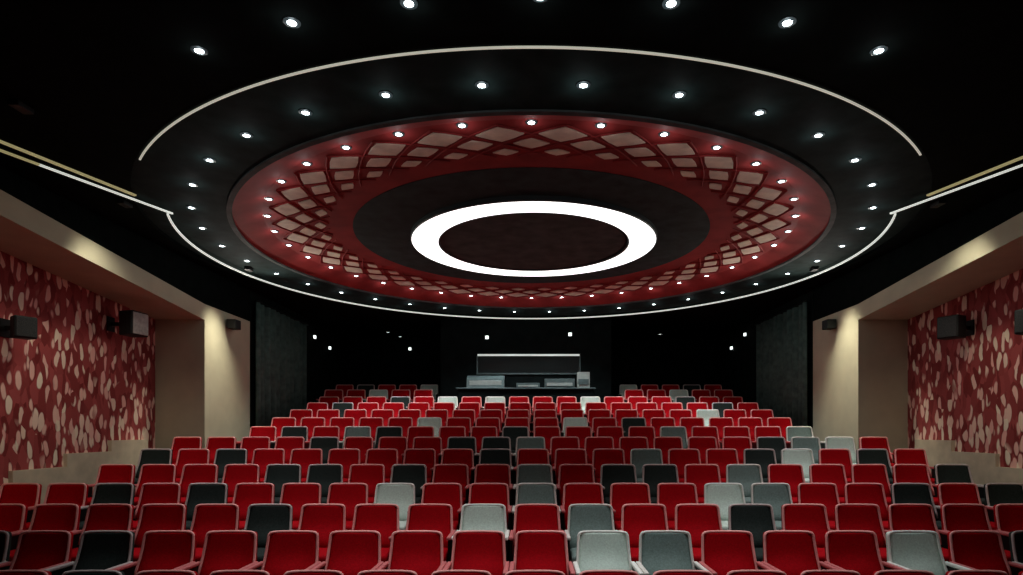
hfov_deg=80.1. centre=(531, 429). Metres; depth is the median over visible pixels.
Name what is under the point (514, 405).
seat
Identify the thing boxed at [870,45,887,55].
recessed light
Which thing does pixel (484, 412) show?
seat
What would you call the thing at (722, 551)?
seat
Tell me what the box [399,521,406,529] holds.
seat cushion
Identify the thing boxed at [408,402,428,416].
seat
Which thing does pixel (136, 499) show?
seat cushion
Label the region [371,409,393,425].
seat
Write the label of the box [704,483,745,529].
seat
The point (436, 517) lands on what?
seat
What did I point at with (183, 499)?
seat cushion
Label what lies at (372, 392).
seat
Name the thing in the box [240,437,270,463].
seat
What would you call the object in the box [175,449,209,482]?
seat
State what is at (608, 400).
seat
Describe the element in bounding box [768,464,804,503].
seat
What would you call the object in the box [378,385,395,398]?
seat
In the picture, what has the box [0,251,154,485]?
wall
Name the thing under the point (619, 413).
seat
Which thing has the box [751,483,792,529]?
seat
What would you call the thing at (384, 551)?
seat cushion
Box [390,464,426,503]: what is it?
seat
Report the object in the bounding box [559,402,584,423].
seat
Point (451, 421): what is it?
seat
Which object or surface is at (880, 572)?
seat
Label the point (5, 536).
seat
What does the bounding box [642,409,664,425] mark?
seat
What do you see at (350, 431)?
seat
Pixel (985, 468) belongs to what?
baseboard
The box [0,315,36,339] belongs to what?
wall speaker
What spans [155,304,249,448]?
pillar
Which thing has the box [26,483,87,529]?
seat
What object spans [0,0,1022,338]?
ceiling
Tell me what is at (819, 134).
recessed light
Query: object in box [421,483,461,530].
seat
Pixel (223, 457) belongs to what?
seat
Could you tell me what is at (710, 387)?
seat
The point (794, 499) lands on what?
seat cushion
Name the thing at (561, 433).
floor
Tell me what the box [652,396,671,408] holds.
seat
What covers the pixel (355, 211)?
ceiling panel
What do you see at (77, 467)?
baseboard
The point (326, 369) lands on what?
wall
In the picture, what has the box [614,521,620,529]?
seat cushion
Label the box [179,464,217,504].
seat
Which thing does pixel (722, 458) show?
seat
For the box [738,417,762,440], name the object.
seat
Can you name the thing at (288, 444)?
seat
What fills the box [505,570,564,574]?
seat
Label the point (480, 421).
seat
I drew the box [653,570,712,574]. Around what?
seat
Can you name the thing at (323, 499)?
seat cushion
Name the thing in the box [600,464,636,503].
seat
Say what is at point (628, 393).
seat
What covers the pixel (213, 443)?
seat
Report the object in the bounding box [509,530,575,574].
seat
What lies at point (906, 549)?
seat
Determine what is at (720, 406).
seat
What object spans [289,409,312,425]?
seat
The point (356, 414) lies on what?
seat
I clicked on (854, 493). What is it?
seat
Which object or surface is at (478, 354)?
light strip
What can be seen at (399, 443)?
seat
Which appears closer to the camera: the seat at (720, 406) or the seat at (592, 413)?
the seat at (592, 413)
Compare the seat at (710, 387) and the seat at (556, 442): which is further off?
the seat at (710, 387)
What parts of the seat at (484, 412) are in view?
backrest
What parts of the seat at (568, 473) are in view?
backrest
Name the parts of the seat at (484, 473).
backrest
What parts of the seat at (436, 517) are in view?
backrest, armrest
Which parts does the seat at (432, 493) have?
backrest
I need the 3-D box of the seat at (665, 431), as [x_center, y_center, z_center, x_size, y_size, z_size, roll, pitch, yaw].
[2.697,0.386,11.296,0.594,0.914,0.715,0,0,0]
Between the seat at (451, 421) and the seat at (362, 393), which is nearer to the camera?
the seat at (451, 421)
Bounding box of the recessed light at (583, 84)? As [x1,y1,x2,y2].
[576,81,590,88]
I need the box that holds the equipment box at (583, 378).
[577,372,589,387]
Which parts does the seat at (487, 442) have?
backrest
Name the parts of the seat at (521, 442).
backrest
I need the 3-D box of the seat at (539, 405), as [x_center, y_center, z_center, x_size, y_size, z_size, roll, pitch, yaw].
[0.329,-0.198,14.139,0.594,0.914,0.715,0,0,0]
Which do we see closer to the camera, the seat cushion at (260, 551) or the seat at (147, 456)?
the seat cushion at (260, 551)
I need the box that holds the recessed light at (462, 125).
[456,122,467,128]
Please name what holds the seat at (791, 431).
on the floor
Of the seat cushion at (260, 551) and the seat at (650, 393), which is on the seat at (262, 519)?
the seat cushion at (260, 551)
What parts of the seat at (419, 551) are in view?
armrest, backrest, armrest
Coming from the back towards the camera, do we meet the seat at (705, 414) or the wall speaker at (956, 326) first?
the seat at (705, 414)
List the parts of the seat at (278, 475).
backrest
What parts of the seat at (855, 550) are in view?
armrest, backrest, armrest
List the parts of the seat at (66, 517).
armrest, backrest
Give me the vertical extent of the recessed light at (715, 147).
0.012 m
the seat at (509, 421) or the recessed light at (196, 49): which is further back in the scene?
the seat at (509, 421)
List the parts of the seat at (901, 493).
backrest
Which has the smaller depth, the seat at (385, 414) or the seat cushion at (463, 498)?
the seat cushion at (463, 498)
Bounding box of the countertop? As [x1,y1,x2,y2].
[456,388,595,389]
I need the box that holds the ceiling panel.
[131,44,931,315]
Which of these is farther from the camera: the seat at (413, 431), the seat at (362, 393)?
the seat at (362, 393)
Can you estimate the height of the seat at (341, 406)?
0.914 m
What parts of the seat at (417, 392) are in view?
backrest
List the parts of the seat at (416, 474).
backrest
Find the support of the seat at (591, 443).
on the floor
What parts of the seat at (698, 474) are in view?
backrest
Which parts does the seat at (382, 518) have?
backrest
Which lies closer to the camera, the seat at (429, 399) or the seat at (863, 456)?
the seat at (863, 456)
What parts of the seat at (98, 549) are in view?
armrest, backrest, armrest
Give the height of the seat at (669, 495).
0.914 m
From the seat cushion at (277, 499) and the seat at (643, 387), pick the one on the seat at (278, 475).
the seat cushion at (277, 499)
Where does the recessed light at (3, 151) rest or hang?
in the ceiling
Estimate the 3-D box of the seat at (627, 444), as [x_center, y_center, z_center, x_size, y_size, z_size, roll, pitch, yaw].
[1.784,0.574,10.348,0.594,0.914,0.715,0,0,0]
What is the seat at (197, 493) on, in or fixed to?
on the floor
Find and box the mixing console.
[467,376,504,387]
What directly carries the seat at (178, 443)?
on the floor
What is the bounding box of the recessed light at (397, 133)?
[393,131,404,136]
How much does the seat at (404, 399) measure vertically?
0.914 m
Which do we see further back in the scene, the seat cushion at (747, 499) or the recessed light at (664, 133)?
the seat cushion at (747, 499)
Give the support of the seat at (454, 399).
on the floor
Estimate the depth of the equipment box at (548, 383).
16.17 m
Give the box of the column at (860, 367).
[813,304,907,456]
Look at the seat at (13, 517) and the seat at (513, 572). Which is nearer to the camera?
the seat at (513, 572)
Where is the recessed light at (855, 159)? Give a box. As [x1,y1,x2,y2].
[849,157,860,162]
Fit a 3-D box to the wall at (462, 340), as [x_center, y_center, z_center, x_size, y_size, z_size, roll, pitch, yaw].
[-0.150,-1.587,18.225,4.620,2.825,3.550,0,0,0]
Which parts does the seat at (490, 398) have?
backrest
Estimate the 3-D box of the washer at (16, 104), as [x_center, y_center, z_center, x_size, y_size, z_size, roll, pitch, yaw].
[-4.700,-2.975,5.600,0.100,0.050,0.180,0,0,0]
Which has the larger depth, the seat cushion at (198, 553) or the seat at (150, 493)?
the seat at (150, 493)
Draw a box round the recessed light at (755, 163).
[750,161,761,165]
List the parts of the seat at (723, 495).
backrest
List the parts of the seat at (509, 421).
backrest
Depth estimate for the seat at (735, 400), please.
15.37 m
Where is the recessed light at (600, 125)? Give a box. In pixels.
[595,122,606,128]
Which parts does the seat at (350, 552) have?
armrest, backrest, armrest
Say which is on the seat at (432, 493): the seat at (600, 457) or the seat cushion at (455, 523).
the seat cushion at (455, 523)
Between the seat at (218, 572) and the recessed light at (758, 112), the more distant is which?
the recessed light at (758, 112)
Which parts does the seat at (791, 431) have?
backrest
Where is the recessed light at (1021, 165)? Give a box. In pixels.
[890,164,1022,213]
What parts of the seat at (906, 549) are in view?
armrest, backrest, armrest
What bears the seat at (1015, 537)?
on the floor
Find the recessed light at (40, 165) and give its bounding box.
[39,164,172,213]
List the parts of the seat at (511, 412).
backrest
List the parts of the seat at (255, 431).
backrest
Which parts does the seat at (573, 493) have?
backrest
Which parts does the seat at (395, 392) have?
backrest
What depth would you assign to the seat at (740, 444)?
10.62 m
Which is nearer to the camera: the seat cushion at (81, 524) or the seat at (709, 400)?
the seat cushion at (81, 524)
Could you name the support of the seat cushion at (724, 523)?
on the seat at (723, 495)
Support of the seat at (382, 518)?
on the floor
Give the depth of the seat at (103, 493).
7.77 m
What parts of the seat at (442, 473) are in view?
backrest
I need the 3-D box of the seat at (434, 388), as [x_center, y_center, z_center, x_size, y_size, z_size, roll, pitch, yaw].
[-2.900,-0.836,16.983,0.594,0.914,0.715,0,0,0]
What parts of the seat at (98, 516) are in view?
armrest, backrest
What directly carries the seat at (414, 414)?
on the floor
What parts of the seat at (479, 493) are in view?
backrest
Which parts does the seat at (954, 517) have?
backrest, armrest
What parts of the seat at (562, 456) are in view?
backrest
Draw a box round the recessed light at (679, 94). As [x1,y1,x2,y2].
[672,91,685,98]
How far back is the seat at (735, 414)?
13.47 m
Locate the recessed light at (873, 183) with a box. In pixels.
[866,182,877,186]
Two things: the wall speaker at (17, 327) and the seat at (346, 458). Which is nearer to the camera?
the wall speaker at (17, 327)
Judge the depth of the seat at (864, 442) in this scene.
10.62 m
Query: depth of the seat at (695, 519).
6.81 m
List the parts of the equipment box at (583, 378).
panel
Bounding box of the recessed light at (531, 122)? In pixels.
[525,119,537,125]
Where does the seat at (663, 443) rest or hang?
on the floor
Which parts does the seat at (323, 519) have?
backrest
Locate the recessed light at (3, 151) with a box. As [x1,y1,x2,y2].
[0,149,39,165]
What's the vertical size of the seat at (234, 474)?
0.914 m
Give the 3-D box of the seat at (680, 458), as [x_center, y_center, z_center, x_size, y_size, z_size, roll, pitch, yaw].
[2.425,0.754,9.399,0.594,0.914,0.715,0,0,0]
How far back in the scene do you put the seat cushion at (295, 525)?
7.20 m
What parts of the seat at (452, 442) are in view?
backrest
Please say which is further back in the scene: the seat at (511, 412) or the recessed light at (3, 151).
the seat at (511, 412)
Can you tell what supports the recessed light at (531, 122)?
attached to the ceiling panel
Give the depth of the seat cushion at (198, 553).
6.27 m
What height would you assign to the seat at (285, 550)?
0.914 m
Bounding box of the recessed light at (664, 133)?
[658,131,669,136]
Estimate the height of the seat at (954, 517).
0.914 m
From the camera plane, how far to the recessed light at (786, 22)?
4.46 m
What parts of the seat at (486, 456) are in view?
backrest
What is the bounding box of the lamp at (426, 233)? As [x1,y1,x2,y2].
[410,195,656,276]
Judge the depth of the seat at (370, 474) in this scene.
8.71 m
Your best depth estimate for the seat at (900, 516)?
6.82 m
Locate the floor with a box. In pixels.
[134,433,940,571]
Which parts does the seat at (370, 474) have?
backrest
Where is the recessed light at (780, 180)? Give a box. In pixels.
[776,179,786,182]
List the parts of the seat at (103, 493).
backrest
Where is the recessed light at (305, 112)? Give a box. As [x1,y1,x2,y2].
[299,109,312,115]
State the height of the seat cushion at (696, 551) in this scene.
0.103 m
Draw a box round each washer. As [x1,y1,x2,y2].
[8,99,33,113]
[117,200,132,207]
[244,267,252,271]
[810,267,818,271]
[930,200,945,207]
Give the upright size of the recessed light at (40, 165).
0.020 m
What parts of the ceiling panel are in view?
band edge molding, panel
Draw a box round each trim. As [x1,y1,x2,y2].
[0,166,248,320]
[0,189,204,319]
[814,186,1022,320]
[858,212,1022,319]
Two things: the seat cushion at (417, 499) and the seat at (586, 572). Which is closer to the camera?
the seat at (586, 572)
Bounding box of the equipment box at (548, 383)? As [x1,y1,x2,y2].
[544,379,574,387]
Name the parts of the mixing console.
panel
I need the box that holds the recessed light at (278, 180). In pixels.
[276,179,286,182]
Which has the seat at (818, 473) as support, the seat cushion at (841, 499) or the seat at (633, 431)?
the seat cushion at (841, 499)
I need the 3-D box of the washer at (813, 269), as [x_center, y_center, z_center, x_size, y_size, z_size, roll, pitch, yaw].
[5.320,-3.025,11.440,0.100,0.050,0.180,0,0,0]
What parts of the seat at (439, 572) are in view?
backrest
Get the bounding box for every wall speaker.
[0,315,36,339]
[106,310,147,336]
[937,314,973,339]
[1014,309,1022,335]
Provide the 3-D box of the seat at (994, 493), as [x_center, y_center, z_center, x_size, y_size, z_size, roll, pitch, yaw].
[6.059,1.136,7.503,0.594,0.914,0.715,0,0,0]
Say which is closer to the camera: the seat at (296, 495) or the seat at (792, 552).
the seat at (792, 552)
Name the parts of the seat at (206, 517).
backrest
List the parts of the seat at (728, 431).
backrest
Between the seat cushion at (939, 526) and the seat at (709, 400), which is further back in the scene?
the seat at (709, 400)
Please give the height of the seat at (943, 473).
0.914 m
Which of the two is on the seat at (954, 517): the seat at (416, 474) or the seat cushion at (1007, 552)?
the seat cushion at (1007, 552)
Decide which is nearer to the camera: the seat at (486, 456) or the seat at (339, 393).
the seat at (486, 456)
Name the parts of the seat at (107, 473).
backrest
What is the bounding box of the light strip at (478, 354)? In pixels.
[478,354,579,355]
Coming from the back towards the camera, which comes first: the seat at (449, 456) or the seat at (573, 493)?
the seat at (449, 456)
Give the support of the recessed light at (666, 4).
in the ceiling
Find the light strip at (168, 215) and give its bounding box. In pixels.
[167,213,895,318]
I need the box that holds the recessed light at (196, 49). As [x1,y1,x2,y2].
[190,45,207,55]
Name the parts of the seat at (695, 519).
backrest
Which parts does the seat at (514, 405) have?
backrest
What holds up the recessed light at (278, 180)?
attached to the ceiling panel
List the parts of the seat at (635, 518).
backrest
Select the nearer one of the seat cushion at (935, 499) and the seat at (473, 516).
the seat at (473, 516)
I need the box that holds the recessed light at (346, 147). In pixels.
[340,145,351,149]
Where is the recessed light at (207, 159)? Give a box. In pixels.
[203,157,215,162]
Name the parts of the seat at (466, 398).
backrest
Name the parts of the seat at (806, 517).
backrest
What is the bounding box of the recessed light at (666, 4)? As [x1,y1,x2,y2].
[662,0,679,9]
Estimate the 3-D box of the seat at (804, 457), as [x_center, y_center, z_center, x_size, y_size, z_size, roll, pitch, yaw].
[4.226,0.754,9.399,0.594,0.914,0.715,0,0,0]
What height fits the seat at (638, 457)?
0.914 m
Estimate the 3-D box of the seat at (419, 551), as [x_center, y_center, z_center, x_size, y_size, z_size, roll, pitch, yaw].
[-1.107,1.435,5.607,0.594,0.914,0.715,0,0,0]
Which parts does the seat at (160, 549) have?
armrest, backrest, armrest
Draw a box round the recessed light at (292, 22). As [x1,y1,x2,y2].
[283,16,300,27]
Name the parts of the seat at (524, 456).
backrest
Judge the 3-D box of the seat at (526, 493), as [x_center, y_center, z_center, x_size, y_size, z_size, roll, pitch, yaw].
[0.059,1.136,7.503,0.594,0.914,0.715,0,0,0]
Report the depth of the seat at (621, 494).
7.76 m
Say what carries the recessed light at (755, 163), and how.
attached to the ceiling panel
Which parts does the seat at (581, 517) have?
armrest, backrest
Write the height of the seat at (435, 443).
0.914 m
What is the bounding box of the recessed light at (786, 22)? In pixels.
[778,16,796,27]
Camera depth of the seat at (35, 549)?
5.87 m
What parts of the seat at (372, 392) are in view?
backrest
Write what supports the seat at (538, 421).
on the floor
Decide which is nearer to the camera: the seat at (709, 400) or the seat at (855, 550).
the seat at (855, 550)
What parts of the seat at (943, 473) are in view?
backrest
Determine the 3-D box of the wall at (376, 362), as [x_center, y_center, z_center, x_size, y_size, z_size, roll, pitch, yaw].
[0.000,-0.321,20.100,14.260,5.959,0.200,0,0,0]
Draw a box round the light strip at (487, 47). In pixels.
[139,46,921,159]
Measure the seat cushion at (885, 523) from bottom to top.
0.103 m
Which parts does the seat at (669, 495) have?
backrest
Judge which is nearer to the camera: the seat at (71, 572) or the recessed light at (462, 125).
the seat at (71, 572)
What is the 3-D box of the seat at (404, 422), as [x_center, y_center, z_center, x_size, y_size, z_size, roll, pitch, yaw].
[-2.697,0.195,12.243,0.594,0.914,0.715,0,0,0]
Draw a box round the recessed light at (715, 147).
[711,145,722,149]
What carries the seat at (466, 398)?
on the floor
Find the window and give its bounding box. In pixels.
[476,356,580,373]
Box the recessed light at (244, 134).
[240,132,252,137]
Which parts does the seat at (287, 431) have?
backrest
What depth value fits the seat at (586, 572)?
4.96 m
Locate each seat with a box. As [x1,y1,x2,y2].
[0,483,41,506]
[0,504,27,532]
[0,530,11,566]
[0,530,72,569]
[0,570,51,574]
[8,504,80,569]
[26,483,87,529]
[44,530,134,574]
[62,570,124,574]
[71,504,133,569]
[79,483,134,536]
[87,464,134,505]
[110,530,195,574]
[131,504,186,561]
[132,483,181,529]
[134,449,172,483]
[134,464,176,505]
[136,570,197,574]
[171,437,201,464]
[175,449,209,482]
[177,530,257,574]
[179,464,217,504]
[185,483,227,529]
[187,504,239,561]
[206,437,235,463]
[210,570,270,574]
[214,449,247,482]
[222,464,259,503]
[232,483,274,529]
[236,426,276,448]
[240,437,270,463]
[244,504,292,561]
[244,530,320,574]
[251,449,284,482]
[264,464,300,503]
[270,426,307,448]
[271,417,295,436]
[274,437,304,463]
[279,483,320,529]
[284,570,343,574]
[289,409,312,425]
[289,449,322,482]
[298,504,345,561]
[300,417,324,440]
[305,426,339,448]
[306,402,327,416]
[306,464,342,503]
[309,437,338,463]
[310,530,383,574]
[316,389,342,401]
[316,409,339,425]
[319,396,338,408]
[327,449,359,482]
[327,483,367,529]
[329,417,353,440]
[332,402,352,416]
[335,385,353,396]
[339,389,365,401]
[339,426,370,448]
[343,396,362,408]
[343,437,372,463]
[344,409,366,425]
[348,464,384,503]
[352,504,400,561]
[357,385,374,398]
[357,402,378,416]
[357,570,416,574]
[358,417,383,440]
[363,389,387,401]
[365,449,397,482]
[366,396,386,408]
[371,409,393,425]
[373,426,402,448]
[374,483,414,529]
[376,530,446,574]
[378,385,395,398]
[378,437,407,463]
[382,402,403,416]
[386,389,409,401]
[388,417,412,437]
[390,396,409,408]
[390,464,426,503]
[398,409,420,425]
[399,385,416,399]
[403,449,435,482]
[406,504,455,560]
[407,426,433,448]
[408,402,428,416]
[410,389,432,401]
[412,437,441,463]
[414,396,433,408]
[417,417,441,436]
[420,385,438,402]
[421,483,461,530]
[425,409,447,425]
[431,570,490,574]
[432,464,470,505]
[433,402,454,417]
[438,396,457,408]
[439,426,465,449]
[440,437,477,466]
[441,449,474,483]
[443,530,509,574]
[446,417,470,436]
[451,504,509,570]
[452,409,475,426]
[457,396,481,409]
[459,402,479,419]
[468,464,512,529]
[468,483,511,561]
[470,426,497,452]
[474,449,513,483]
[475,409,503,430]
[475,417,501,436]
[477,437,512,465]
[482,396,506,413]
[484,402,506,421]
[501,417,530,436]
[502,426,528,452]
[504,409,530,430]
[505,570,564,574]
[506,396,528,409]
[509,402,532,436]
[509,504,563,561]
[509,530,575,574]
[512,483,560,529]
[513,437,544,485]
[513,449,552,483]
[513,464,556,505]
[531,396,552,415]
[532,409,559,430]
[532,417,561,436]
[533,402,558,417]
[533,426,560,452]
[549,437,579,466]
[552,449,586,484]
[556,396,576,417]
[556,464,594,505]
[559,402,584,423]
[559,409,583,430]
[560,483,603,530]
[562,417,587,436]
[564,504,614,562]
[565,426,591,448]
[573,530,643,574]
[579,570,638,574]
[580,396,599,413]
[585,402,606,419]
[585,437,613,463]
[588,409,610,427]
[592,417,616,436]
[592,449,624,482]
[597,426,623,448]
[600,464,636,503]
[604,396,623,409]
[610,402,631,416]
[610,483,650,529]
[615,409,637,425]
[618,385,636,396]
[619,437,648,463]
[619,504,668,562]
[621,417,645,436]
[624,389,648,401]
[628,396,647,408]
[628,426,655,448]
[630,449,662,482]
[636,402,657,416]
[636,530,707,574]
[641,385,658,396]
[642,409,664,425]
[642,464,678,503]
[647,389,665,401]
[650,417,675,436]
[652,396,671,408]
[653,437,682,463]
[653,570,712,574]
[657,483,697,529]
[660,426,687,448]
[661,402,682,416]
[662,385,679,395]
[668,449,700,482]
[669,389,688,401]
[669,409,691,425]
[675,396,695,408]
[675,504,721,561]
[680,417,704,438]
[683,385,700,395]
[684,464,720,503]
[687,402,707,416]
[688,437,717,463]
[691,426,721,448]
[692,389,710,401]
[696,409,719,425]
[698,530,773,574]
[699,396,718,408]
[704,385,721,395]
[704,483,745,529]
[706,449,738,482]
[709,417,733,440]
[712,402,733,416]
[714,389,732,401]
[722,437,751,463]
[723,396,742,408]
[723,409,746,425]
[723,426,755,448]
[726,464,762,503]
[726,570,786,574]
[728,504,775,561]
[737,402,758,416]
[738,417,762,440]
[743,449,776,482]
[750,409,773,425]
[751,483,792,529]
[754,426,790,448]
[756,437,786,463]
[761,530,839,574]
[767,417,791,440]
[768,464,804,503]
[781,449,814,482]
[781,504,832,561]
[786,426,824,448]
[791,437,820,463]
[797,483,839,529]
[799,570,859,574]
[809,464,846,503]
[818,449,852,482]
[824,530,906,574]
[825,437,855,463]
[834,504,888,561]
[844,483,887,533]
[851,464,890,504]
[856,449,892,483]
[859,437,893,465]
[872,570,933,574]
[886,530,972,574]
[887,504,948,568]
[890,483,941,534]
[892,464,937,520]
[893,449,934,487]
[934,464,984,504]
[937,483,994,529]
[940,504,1011,571]
[945,570,1007,574]
[947,530,1022,574]
[984,483,1022,506]
[993,504,1022,532]
[1009,530,1022,564]
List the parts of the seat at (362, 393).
backrest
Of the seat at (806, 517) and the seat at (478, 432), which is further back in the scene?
the seat at (478, 432)
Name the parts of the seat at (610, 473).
backrest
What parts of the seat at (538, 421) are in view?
backrest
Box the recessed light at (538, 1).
[533,0,546,2]
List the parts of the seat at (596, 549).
armrest, backrest, armrest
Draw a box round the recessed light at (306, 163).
[301,161,312,165]
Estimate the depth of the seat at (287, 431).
11.57 m
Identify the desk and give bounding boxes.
[456,388,595,421]
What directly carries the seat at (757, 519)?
on the floor
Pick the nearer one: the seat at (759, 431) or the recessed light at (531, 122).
the recessed light at (531, 122)
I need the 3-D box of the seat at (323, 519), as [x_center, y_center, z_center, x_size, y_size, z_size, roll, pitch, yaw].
[-2.337,1.289,6.556,0.594,0.914,0.715,0,0,0]
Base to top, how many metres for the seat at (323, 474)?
0.914 m
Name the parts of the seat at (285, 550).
armrest, backrest, armrest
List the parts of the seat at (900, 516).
backrest, armrest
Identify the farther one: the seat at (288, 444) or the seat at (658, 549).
the seat at (288, 444)
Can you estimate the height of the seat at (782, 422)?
0.914 m
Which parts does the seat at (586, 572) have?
backrest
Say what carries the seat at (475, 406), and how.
on the floor
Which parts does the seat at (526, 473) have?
backrest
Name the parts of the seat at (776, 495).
backrest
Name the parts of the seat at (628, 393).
backrest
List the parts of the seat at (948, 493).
backrest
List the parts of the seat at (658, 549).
armrest, backrest, armrest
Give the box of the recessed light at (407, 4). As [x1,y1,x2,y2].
[400,0,417,9]
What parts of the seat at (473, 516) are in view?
backrest, armrest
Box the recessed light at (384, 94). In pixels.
[379,91,392,98]
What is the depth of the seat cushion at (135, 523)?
7.20 m
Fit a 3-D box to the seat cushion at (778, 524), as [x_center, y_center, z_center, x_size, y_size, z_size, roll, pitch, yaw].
[3.059,1.182,7.376,0.490,0.103,0.460,0,0,0]
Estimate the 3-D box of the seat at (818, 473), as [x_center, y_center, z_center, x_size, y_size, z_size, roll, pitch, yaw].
[4.245,0.947,8.451,0.594,0.914,0.715,0,0,0]
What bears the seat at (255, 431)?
on the floor
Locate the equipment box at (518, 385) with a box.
[516,383,539,387]
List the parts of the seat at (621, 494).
backrest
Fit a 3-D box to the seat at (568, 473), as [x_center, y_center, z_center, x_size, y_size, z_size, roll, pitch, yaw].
[0.645,0.947,8.451,0.594,0.914,0.715,0,0,0]
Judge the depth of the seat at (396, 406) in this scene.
14.42 m
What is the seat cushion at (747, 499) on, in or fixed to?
on the seat at (745, 474)
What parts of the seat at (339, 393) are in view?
backrest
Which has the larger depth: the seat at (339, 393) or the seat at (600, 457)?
the seat at (339, 393)
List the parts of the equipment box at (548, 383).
panel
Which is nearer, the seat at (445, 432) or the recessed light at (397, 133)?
the recessed light at (397, 133)
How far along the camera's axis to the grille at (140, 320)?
9.95 m
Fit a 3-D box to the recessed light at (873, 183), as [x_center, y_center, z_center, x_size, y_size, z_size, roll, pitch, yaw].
[4.229,-3.044,7.546,0.126,0.012,0.126,0,0,0]
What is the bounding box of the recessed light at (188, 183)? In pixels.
[187,182,197,186]
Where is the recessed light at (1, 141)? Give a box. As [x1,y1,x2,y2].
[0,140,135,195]
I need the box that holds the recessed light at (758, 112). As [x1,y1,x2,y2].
[752,109,765,115]
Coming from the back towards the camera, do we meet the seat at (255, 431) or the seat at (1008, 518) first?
the seat at (255, 431)
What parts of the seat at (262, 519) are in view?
backrest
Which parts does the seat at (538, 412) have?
backrest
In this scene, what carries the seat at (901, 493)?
on the floor
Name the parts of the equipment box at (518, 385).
panel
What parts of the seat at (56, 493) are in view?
backrest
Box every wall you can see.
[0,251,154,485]
[249,290,347,427]
[348,339,713,396]
[441,319,610,401]
[714,290,813,429]
[908,269,1022,468]
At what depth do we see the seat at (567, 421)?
12.52 m
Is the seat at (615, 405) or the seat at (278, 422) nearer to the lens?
the seat at (278, 422)
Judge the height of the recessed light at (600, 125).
0.012 m
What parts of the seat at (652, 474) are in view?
backrest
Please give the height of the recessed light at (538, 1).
0.012 m
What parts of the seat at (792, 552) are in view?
armrest, backrest, armrest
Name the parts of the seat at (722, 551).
armrest, backrest, armrest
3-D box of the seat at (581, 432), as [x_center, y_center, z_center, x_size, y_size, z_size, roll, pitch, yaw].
[0.897,0.386,11.296,0.594,0.914,0.715,0,0,0]
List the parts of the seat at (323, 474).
backrest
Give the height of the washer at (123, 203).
0.050 m
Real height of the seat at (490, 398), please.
0.914 m
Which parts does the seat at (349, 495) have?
backrest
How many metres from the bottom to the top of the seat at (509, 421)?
0.914 m
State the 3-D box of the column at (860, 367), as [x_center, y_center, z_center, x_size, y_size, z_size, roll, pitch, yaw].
[6.575,0.169,12.100,1.110,4.979,1.800,0,0,0]
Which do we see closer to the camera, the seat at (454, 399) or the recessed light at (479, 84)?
the recessed light at (479, 84)
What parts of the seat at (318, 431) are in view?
backrest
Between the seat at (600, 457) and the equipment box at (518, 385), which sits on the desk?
the equipment box at (518, 385)
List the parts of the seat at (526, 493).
backrest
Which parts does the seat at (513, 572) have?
backrest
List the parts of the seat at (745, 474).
backrest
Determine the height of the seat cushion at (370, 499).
0.103 m
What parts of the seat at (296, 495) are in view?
backrest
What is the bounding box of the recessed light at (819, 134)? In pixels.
[812,132,824,137]
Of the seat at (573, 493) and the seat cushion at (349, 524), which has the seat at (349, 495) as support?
the seat cushion at (349, 524)
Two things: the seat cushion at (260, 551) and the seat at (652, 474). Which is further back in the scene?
the seat at (652, 474)
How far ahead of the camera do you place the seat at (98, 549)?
5.86 m
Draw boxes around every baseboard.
[0,440,147,503]
[915,440,1022,484]
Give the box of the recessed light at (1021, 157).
[926,156,1022,195]
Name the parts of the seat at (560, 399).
backrest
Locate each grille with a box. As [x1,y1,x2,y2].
[16,316,36,337]
[133,311,147,335]
[937,316,956,337]
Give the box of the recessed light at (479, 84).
[475,81,488,88]
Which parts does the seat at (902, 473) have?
backrest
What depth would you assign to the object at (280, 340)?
14.19 m
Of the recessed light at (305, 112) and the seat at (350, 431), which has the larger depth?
the seat at (350, 431)
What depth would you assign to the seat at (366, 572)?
4.96 m
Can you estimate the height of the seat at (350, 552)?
0.914 m
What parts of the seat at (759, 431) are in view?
backrest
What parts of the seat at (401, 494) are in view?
backrest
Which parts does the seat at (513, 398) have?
backrest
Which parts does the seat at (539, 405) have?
backrest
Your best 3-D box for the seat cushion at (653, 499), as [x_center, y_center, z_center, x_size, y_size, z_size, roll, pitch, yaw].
[1.845,0.993,8.324,0.490,0.103,0.460,0,0,0]
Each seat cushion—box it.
[9,549,15,560]
[71,548,77,561]
[79,521,84,534]
[87,497,91,505]
[132,521,137,529]
[133,548,140,561]
[134,497,138,505]
[181,497,185,504]
[186,521,191,529]
[195,548,202,561]
[228,497,232,503]
[239,521,245,529]
[257,548,264,561]
[274,497,279,503]
[292,521,298,529]
[319,548,327,561]
[321,497,327,503]
[346,521,352,529]
[368,497,374,503]
[381,548,389,561]
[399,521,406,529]
[415,497,420,503]
[443,548,447,560]
[453,521,457,530]
[462,497,465,505]
[570,548,576,562]
[604,497,609,503]
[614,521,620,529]
[630,548,638,562]
[650,497,656,503]
[668,521,674,529]
[692,548,700,561]
[698,497,703,503]
[721,521,727,529]
[745,497,750,503]
[755,548,762,561]
[775,521,781,529]
[792,497,797,503]
[817,548,824,561]
[829,521,834,529]
[839,497,844,503]
[879,548,886,561]
[882,521,887,533]
[886,497,890,504]
[933,497,937,505]
[936,521,941,534]
[941,548,948,561]
[990,521,994,529]
[1004,550,1010,560]
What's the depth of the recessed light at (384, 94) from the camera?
5.51 m
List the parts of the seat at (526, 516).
armrest, backrest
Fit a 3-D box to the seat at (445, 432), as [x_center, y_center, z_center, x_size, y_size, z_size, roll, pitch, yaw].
[-1.503,0.386,11.296,0.594,0.914,0.715,0,0,0]
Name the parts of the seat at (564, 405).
backrest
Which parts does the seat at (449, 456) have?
backrest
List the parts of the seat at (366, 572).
backrest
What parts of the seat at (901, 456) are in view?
backrest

